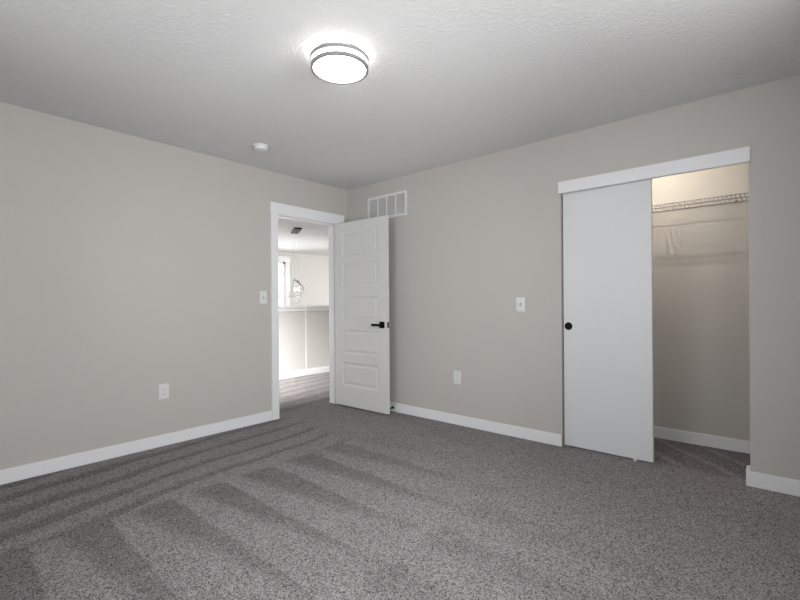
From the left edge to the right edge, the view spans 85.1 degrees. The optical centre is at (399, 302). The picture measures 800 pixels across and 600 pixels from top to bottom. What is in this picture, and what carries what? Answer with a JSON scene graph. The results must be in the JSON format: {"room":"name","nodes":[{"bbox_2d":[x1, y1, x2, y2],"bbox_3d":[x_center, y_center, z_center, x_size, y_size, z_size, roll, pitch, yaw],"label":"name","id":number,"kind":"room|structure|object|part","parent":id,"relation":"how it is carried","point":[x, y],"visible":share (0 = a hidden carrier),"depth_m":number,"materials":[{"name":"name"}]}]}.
{"room":"empty bedroom","nodes":[
{"label":"empty bedroom","id":0,"kind":"room"},
{"bbox_2d":[0,102,346,469],"bbox_3d":[-1.961,-0.069,3.568,0.140,2.440,4.000,0,0,41],"label":"wall","id":1,"kind":"structure","parent":0,"point":[130,265],"depth_m":3.31,"materials":[{"name":"grey paint"}]},
{"bbox_2d":[0,411,271,484],"bbox_3d":[-2.177,1.107,3.191,0.014,0.092,2.835,0,0,41],"label":"baseboard","id":2,"kind":"structure","parent":1,"relation":"attached to","point":[13,474],"depth_m":3.28,"materials":[{"name":"white paint"}]},
{"bbox_2d":[159,383,168,399],"bbox_3d":[-1.903,0.715,3.515,0.009,0.123,0.077,0,0,41],"label":"power outlet","id":3,"kind":"object","parent":1,"relation":"attached to","point":[163,388],"visible":1,"depth_m":3.51,"materials":[{"name":"white plastic"}]},
{"bbox_2d":[260,291,266,303],"bbox_3d":[-1.312,-0.053,4.199,0.019,0.123,0.077,0,0,41],"label":"light switch","id":4,"kind":"object","parent":1,"relation":"attached to","point":[263,294],"visible":1,"depth_m":4.20,"materials":[{"name":"white plastic"}]},
{"bbox_2d":[270,202,343,419],"bbox_3d":[-1.007,0.076,4.672,0.180,2.136,0.952,0,0,41],"label":"trim","id":5,"kind":"structure","parent":1,"relation":"attached to","point":[275,208],"depth_m":4.30,"materials":[{"name":"white paint"}]},
{"bbox_2d":[278,214,335,403],"bbox_3d":[-1.010,0.121,4.669,0.148,2.046,0.814,0,0,41],"label":"trim","id":6,"kind":"structure","parent":1,"relation":"attached to","point":[331,225],"depth_m":4.95,"materials":[{"name":"white paint"}]},
{"bbox_2d":[334,215,389,413],"bbox_3d":[-0.418,0.121,4.651,0.794,2.005,0.147,0,0,40],"label":"door","id":7,"kind":"structure","parent":1,"relation":"in","point":[362,360],"depth_m":4.61,"materials":[{"name":"white paint"}]},
{"bbox_2d":[278,251,328,305],"bbox_3d":[-3.566,1.317,10.245,0.150,5.190,9.200,0,0,41],"label":"wall","id":8,"kind":"structure","parent":0,"point":[313,269],"depth_m":11.51,"materials":[{"name":"grey paint"}]},
{"bbox_2d":[278,262,284,305],"bbox_3d":[-3.427,-0.156,10.427,0.060,1.735,1.570,0,0,41],"label":"window","id":9,"kind":"structure","parent":8,"relation":"in","point":[282,263],"depth_m":10.98,"materials":[{"name":"white paint"}]},
{"bbox_2d":[278,255,293,305],"bbox_3d":[-3.345,-0.214,10.362,0.050,1.910,1.980,0,0,41],"label":"window trim","id":10,"kind":"structure","parent":8,"relation":"in","point":[287,259],"depth_m":10.97,"materials":[{"name":"white paint"}]},
{"bbox_2d":[279,311,328,373],"bbox_3d":[-1.824,0.616,6.625,0.124,1.068,5.600,0,0,41],"label":"wall","id":11,"kind":"structure","parent":0,"point":[303,335],"depth_m":6.88,"materials":[{"name":"grey paint"}]},
{"bbox_2d":[279,366,328,379],"bbox_3d":[-1.770,1.105,6.581,0.018,0.090,5.600,0,0,41],"label":"baseboard","id":12,"kind":"structure","parent":11,"relation":"attached to","point":[322,369],"depth_m":6.86,"materials":[{"name":"white paint"}]},
{"bbox_2d":[279,305,328,311],"bbox_3d":[-1.828,0.089,6.625,0.184,0.086,5.600,0,0,41],"label":"half wall cap","id":13,"kind":"object","parent":11,"relation":"attached to","point":[322,307],"visible":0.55,"depth_m":6.87,"materials":[{"name":"white paint"}]},
{"bbox_2d":[0,372,799,599],"bbox_3d":[0.004,1.177,4.060,6.420,0.080,7.300,0,0,41],"label":"floor","id":14,"kind":"structure","parent":0,"point":[322,499],"depth_m":2.29,"materials":[{"name":"grey carpet"}]},
{"bbox_2d":[0,0,799,255],"bbox_3d":[-0.367,-1.351,6.544,10.200,0.100,10.600,0,0,41],"label":"ceiling","id":15,"kind":"structure","parent":0,"point":[447,82],"depth_m":2.43,"materials":[{"name":"white paint"}]},
{"bbox_2d":[253,143,268,151],"bbox_3d":[-1.147,-1.274,3.596,0.128,0.042,0.128,0,0,41],"label":"smoke detector","id":16,"kind":"object","parent":15,"relation":"attached to","point":[260,147],"visible":1,"depth_m":3.56,"materials":[{"name":"white plastic"}]},
{"bbox_2d":[289,227,304,302],"bbox_3d":[-1.837,-0.644,7.729,0.268,1.291,0.565,0,0,-6],"label":"pendant light","id":17,"kind":"object","parent":15,"relation":"hanging from","point":[295,230],"visible":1,"depth_m":7.69,"materials":[{"name":"brown metal"}]},
{"bbox_3d":[-1.832,-0.207,7.729,0.174,0.171,0.120,0,0,0],"label":"frame","id":18,"kind":"part","parent":17,"relation":"part of","materials":[{"name":"white metal"}]},
{"bbox_3d":[-1.815,-0.210,7.717,0.272,0.421,0.292,0,0,41],"label":"frame","id":19,"kind":"part","parent":17,"relation":"part of","materials":[{"name":"white metal"}]},
{"bbox_2d":[310,40,368,84],"bbox_3d":[-0.317,-1.258,2.288,0.310,0.087,0.310,0,0,41],"label":"ceiling light","id":20,"kind":"object","parent":15,"relation":"attached to","point":[336,61],"visible":1,"depth_m":2.22,"materials":[{"name":"white glass"}]},
{"bbox_3d":[-0.317,-1.295,2.288,0.256,0.012,0.256,0,0,41],"label":"mounting plate","id":21,"kind":"part","parent":20,"relation":"part of","materials":[{"name":"silver metal"}]},
{"bbox_2d":[347,75,799,480],"bbox_3d":[1.011,-0.090,3.722,4.440,2.440,0.115,0,0,41],"label":"wall","id":22,"kind":"structure","parent":0,"point":[477,235],"depth_m":3.55,"materials":[{"name":"grey paint"}]},
{"bbox_2d":[368,190,406,217],"bbox_3d":[-0.143,-1.025,4.629,0.557,0.253,0.010,0,0,41],"label":"air vent","id":23,"kind":"object","parent":22,"relation":"in","point":[391,205],"visible":0.96,"depth_m":4.60,"materials":[{"name":"white plastic"}]},
{"bbox_2d":[454,371,460,384],"bbox_3d":[0.532,0.694,4.058,0.077,0.123,0.009,0,0,41],"label":"power outlet","id":24,"kind":"object","parent":22,"relation":"attached to","point":[457,374],"visible":1,"depth_m":4.05,"materials":[{"name":"white plastic"}]},
{"bbox_2d":[390,402,561,446],"bbox_3d":[0.336,1.088,4.227,2.465,0.092,0.014,0,0,41],"label":"baseboard","id":25,"kind":"structure","parent":22,"relation":"attached to","point":[500,428],"depth_m":3.88,"materials":[{"name":"white paint"}]},
{"bbox_2d":[516,297,524,311],"bbox_3d":[1.003,0.013,3.641,0.077,0.123,0.019,0,0,41],"label":"light switch","id":26,"kind":"object","parent":22,"relation":"attached to","point":[520,301],"visible":1,"depth_m":3.64,"materials":[{"name":"white plastic"}]},
{"bbox_2d":[563,179,653,462],"bbox_3d":[1.535,0.103,3.252,0.615,2.025,0.038,0,0,41],"label":"door","id":27,"kind":"structure","parent":22,"relation":"in","point":[608,234],"depth_m":3.22,"materials":[{"name":"white paint"}]},
{"bbox_3d":[1.320,0.181,3.416,0.061,0.061,0.002,0,0,41],"label":"finger pull","id":28,"kind":"part","parent":27,"relation":"part of","materials":[{"name":"black metal"}]},
{"bbox_2d":[558,146,749,193],"bbox_3d":[1.696,-0.906,3.050,1.177,0.091,0.032,0,0,41],"label":"trim","id":29,"kind":"structure","parent":22,"relation":"attached to","point":[740,155],"depth_m":2.97,"materials":[{"name":"white paint"}]},
{"bbox_2d":[746,465,799,496],"bbox_3d":[2.373,1.074,2.544,0.551,0.092,0.129,0,0,41],"label":"baseboard","id":30,"kind":"structure","parent":22,"relation":"attached to","point":[788,486],"depth_m":2.59,"materials":[{"name":"white paint"}]},
{"bbox_2d":[652,163,749,440],"bbox_3d":[2.327,-0.100,3.533,2.200,2.440,0.100,0,0,41],"label":"wall","id":31,"kind":"structure","parent":0,"point":[701,359],"depth_m":3.42,"materials":[{"name":"grey paint"}]},
{"bbox_2d":[652,192,747,212],"bbox_3d":[2.022,-0.748,3.521,1.760,0.052,0.311,0,0,41],"label":"wire shelf","id":32,"kind":"object","parent":31,"relation":"attached to","point":[744,193],"visible":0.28,"depth_m":3.27,"materials":[{"name":"grey metal"}]},
{"bbox_3d":[1.930,-0.732,3.414,1.752,0.007,0.007,0,0,41],"label":"lip rod","id":33,"kind":"part","parent":32,"relation":"part of","materials":[{"name":"white metal"}]},
{"bbox_3d":[2.120,-0.758,3.635,1.752,0.007,0.007,0,0,41],"label":"rod","id":34,"kind":"part","parent":32,"relation":"part of","materials":[{"name":"white metal"}]},
{"bbox_3d":[1.930,-0.757,3.414,1.752,0.007,0.007,0,0,41],"label":"rod","id":35,"kind":"part","parent":32,"relation":"part of","materials":[{"name":"white metal"}]},
{"bbox_3d":[2.026,-0.757,3.526,1.752,0.006,0.006,0,0,41],"label":"rod","id":36,"kind":"part","parent":32,"relation":"part of","materials":[{"name":"white metal"}]},
{"bbox_2d":[654,426,749,453],"bbox_3d":[2.132,1.075,3.633,1.760,0.092,0.014,0,0,41],"label":"baseboard","id":37,"kind":"structure","parent":31,"relation":"attached to","point":[731,444],"depth_m":3.41,"materials":[{"name":"white paint"}]}
]}

